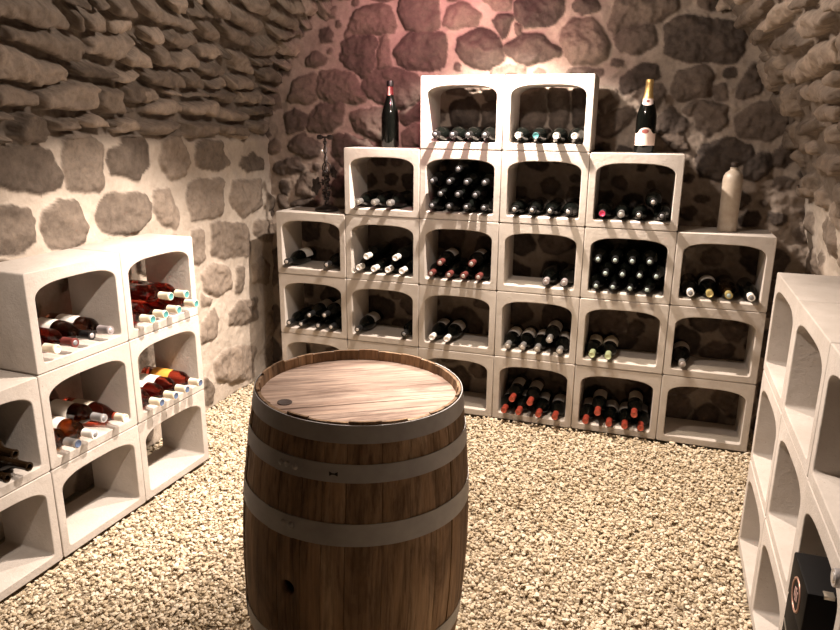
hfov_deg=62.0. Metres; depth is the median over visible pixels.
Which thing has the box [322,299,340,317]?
wine bottle
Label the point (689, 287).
wine bottle
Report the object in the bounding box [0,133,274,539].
wall
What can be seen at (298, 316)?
wine bottle
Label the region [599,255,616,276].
wine bottle
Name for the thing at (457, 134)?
wine bottle
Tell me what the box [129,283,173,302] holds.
wine bottle
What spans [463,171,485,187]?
wine bottle
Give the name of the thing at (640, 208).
wine bottle
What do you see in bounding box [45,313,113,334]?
wine bottle
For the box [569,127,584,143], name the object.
wine bottle
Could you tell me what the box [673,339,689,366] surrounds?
wine bottle
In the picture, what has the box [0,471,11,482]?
wine bottle
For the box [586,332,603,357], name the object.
wine bottle
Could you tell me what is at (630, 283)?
wine bottle
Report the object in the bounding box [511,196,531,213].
wine bottle
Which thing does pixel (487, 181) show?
wine bottle
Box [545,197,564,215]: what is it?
wine bottle
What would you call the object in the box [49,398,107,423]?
wine bottle
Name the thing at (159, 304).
wine bottle
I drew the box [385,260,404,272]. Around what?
wine bottle
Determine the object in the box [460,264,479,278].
wine bottle
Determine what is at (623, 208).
wine bottle
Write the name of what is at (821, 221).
wall
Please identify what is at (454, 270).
wine bottle
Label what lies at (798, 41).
ceiling
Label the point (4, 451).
wine bottle
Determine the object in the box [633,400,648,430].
wine bottle
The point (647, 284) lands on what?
wine bottle
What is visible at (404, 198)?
wine bottle
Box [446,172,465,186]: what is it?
wine bottle
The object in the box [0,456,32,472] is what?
wine bottle
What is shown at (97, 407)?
wine bottle
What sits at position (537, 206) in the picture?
wine bottle
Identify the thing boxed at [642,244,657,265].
wine bottle
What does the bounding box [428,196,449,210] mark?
wine bottle
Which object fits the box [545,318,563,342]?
wine bottle
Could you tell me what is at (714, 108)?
wall
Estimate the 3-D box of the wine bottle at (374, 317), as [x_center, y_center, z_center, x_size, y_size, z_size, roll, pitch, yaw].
[-0.299,0.043,3.979,0.083,0.082,0.300,5,16,17]
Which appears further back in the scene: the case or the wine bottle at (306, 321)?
the wine bottle at (306, 321)
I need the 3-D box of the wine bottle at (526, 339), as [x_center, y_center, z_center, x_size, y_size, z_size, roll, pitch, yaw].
[0.569,0.129,3.708,0.076,0.076,0.300,5,16,17]
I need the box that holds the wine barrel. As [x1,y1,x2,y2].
[243,349,468,629]
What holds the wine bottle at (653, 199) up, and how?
on the wine bottle at (661, 212)
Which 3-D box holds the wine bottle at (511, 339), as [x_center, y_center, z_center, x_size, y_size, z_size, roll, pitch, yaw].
[0.495,0.122,3.730,0.075,0.075,0.300,6,16,18]
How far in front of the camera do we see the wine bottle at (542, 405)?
3.71 m
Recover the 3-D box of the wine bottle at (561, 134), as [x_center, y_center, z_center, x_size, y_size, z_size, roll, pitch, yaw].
[0.681,-0.872,3.392,0.076,0.075,0.299,6,16,18]
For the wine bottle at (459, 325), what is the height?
0.082 m
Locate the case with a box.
[782,552,836,629]
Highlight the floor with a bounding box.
[0,382,753,629]
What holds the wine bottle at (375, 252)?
on the wine bottle at (380, 264)
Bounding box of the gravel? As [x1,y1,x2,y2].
[0,379,753,629]
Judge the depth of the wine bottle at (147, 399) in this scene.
2.84 m
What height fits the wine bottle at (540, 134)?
0.075 m
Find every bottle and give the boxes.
[0,440,18,458]
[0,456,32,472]
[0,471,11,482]
[37,317,95,339]
[39,327,78,346]
[40,337,60,353]
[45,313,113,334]
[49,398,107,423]
[52,415,98,438]
[53,428,81,448]
[63,397,128,422]
[129,279,188,300]
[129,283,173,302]
[131,301,168,317]
[132,307,155,325]
[139,373,189,392]
[140,380,178,399]
[141,366,202,385]
[141,389,164,407]
[149,299,181,313]
[165,297,198,307]
[284,246,316,264]
[286,304,312,324]
[298,314,320,326]
[306,297,335,317]
[315,313,340,327]
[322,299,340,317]
[324,251,339,267]
[328,314,341,329]
[354,310,382,331]
[355,189,382,205]
[356,258,375,270]
[363,241,391,259]
[371,190,397,206]
[371,253,394,271]
[381,81,398,147]
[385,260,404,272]
[386,190,412,207]
[392,242,412,260]
[399,257,412,273]
[401,318,412,336]
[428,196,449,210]
[428,261,450,275]
[429,170,452,186]
[429,316,452,339]
[432,126,453,140]
[437,184,458,198]
[437,247,461,265]
[444,318,467,341]
[445,258,468,277]
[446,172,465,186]
[446,196,465,210]
[449,126,469,141]
[454,184,474,199]
[455,160,478,174]
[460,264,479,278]
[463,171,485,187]
[463,197,482,211]
[465,126,485,141]
[468,247,490,266]
[472,185,493,199]
[475,260,490,279]
[480,195,493,212]
[481,127,495,141]
[481,172,493,187]
[501,386,516,412]
[504,324,523,348]
[509,374,527,401]
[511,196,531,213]
[514,127,533,142]
[515,386,528,414]
[519,325,537,349]
[526,377,544,405]
[528,197,547,214]
[532,127,551,142]
[533,327,547,351]
[534,389,552,417]
[542,263,561,284]
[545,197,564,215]
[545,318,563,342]
[550,391,565,419]
[551,127,569,142]
[555,329,570,354]
[559,264,574,285]
[563,198,579,216]
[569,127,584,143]
[580,394,594,423]
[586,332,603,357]
[590,268,606,288]
[592,242,609,262]
[592,386,608,415]
[596,199,613,218]
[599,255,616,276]
[602,333,618,359]
[603,396,619,426]
[606,268,622,289]
[609,243,625,263]
[614,200,631,218]
[616,257,632,277]
[618,398,632,428]
[623,270,638,291]
[625,244,641,264]
[627,387,642,417]
[631,201,647,219]
[632,257,648,278]
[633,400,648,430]
[634,79,656,152]
[639,274,655,292]
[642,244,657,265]
[645,189,661,207]
[648,258,664,279]
[654,202,669,220]
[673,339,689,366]
[680,273,697,296]
[697,273,716,297]
[715,274,735,298]
[717,162,742,231]
[736,277,756,301]
[831,568,839,588]
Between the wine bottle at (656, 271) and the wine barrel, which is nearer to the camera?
the wine barrel
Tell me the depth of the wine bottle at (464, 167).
3.52 m
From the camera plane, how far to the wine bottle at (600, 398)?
3.61 m
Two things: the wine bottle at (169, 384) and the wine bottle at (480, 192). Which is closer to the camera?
the wine bottle at (169, 384)
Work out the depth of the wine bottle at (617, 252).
3.40 m
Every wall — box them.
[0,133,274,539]
[264,0,807,433]
[796,185,839,275]
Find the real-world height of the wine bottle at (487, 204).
0.075 m
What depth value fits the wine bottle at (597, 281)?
3.45 m
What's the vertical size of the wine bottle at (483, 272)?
0.075 m
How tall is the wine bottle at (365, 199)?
0.081 m
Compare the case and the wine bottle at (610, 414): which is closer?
the case
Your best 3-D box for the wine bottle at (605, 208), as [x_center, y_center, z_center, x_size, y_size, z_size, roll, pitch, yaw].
[0.902,-0.514,3.415,0.075,0.075,0.298,5,16,18]
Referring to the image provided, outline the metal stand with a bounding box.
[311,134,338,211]
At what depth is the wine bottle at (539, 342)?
3.62 m
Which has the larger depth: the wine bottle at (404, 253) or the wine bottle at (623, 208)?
the wine bottle at (404, 253)
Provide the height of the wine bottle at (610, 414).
0.075 m
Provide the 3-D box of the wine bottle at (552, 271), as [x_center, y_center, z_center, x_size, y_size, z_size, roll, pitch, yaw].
[0.667,-0.202,3.582,0.082,0.081,0.300,5,16,17]
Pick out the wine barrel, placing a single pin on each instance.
(356, 483)
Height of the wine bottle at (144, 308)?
0.075 m
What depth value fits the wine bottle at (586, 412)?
3.63 m
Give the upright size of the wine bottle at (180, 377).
0.075 m
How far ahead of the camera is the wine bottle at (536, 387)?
3.71 m
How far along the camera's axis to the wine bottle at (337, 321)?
3.96 m
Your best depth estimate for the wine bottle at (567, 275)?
3.51 m
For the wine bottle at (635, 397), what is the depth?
3.56 m
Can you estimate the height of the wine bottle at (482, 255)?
0.076 m
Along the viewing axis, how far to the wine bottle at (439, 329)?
3.81 m
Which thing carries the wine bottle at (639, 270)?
on the wine bottle at (630, 283)
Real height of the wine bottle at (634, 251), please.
0.075 m
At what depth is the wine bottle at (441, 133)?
3.51 m
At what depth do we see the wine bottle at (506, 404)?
3.74 m
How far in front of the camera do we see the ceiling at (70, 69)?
2.91 m
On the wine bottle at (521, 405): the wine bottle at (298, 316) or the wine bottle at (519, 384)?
the wine bottle at (519, 384)
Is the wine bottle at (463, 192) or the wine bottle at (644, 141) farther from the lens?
the wine bottle at (463, 192)
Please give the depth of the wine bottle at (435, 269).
3.69 m
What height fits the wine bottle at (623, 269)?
0.075 m
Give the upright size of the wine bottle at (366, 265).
0.075 m
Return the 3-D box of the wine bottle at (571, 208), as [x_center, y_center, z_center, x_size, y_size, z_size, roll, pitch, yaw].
[0.751,-0.527,3.460,0.075,0.075,0.300,5,16,17]
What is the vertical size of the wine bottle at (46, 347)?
0.075 m
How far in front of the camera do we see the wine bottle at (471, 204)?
3.55 m
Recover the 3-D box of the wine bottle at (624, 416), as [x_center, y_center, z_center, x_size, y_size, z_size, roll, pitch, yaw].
[1.068,0.519,3.625,0.077,0.075,0.299,6,16,18]
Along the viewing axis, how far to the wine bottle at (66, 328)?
2.53 m
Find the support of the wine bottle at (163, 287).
on the wine bottle at (176, 301)
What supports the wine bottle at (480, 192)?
on the wine bottle at (487, 204)
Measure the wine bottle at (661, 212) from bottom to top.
0.075 m
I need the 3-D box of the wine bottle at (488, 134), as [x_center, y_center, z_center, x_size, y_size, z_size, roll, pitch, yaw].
[0.357,-0.904,3.495,0.075,0.075,0.300,5,16,18]
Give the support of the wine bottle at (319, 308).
on the wine bottle at (324, 322)
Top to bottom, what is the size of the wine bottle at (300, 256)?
0.081 m
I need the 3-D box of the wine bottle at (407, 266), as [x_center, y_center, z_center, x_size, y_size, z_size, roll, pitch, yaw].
[-0.050,-0.268,3.810,0.075,0.075,0.298,5,16,18]
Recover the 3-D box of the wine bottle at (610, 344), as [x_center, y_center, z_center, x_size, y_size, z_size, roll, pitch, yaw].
[0.972,0.168,3.577,0.075,0.075,0.298,5,16,17]
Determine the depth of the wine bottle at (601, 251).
3.42 m
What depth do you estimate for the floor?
2.60 m
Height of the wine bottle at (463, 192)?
0.075 m
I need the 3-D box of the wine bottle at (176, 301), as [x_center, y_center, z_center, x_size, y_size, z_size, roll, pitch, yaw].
[-1.095,-0.063,3.037,0.299,0.075,0.076,6,16,20]
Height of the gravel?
0.045 m
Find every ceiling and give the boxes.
[0,0,349,140]
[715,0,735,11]
[732,0,839,198]
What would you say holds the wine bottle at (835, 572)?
in the bin
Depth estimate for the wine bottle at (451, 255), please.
3.68 m
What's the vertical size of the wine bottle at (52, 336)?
0.075 m
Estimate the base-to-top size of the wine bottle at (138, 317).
0.075 m
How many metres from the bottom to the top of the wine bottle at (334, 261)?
0.081 m
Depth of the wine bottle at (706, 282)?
3.31 m
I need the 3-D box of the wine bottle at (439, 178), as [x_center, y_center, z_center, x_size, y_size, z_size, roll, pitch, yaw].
[0.106,-0.710,3.635,0.076,0.075,0.300,6,16,18]
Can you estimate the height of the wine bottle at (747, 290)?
0.075 m

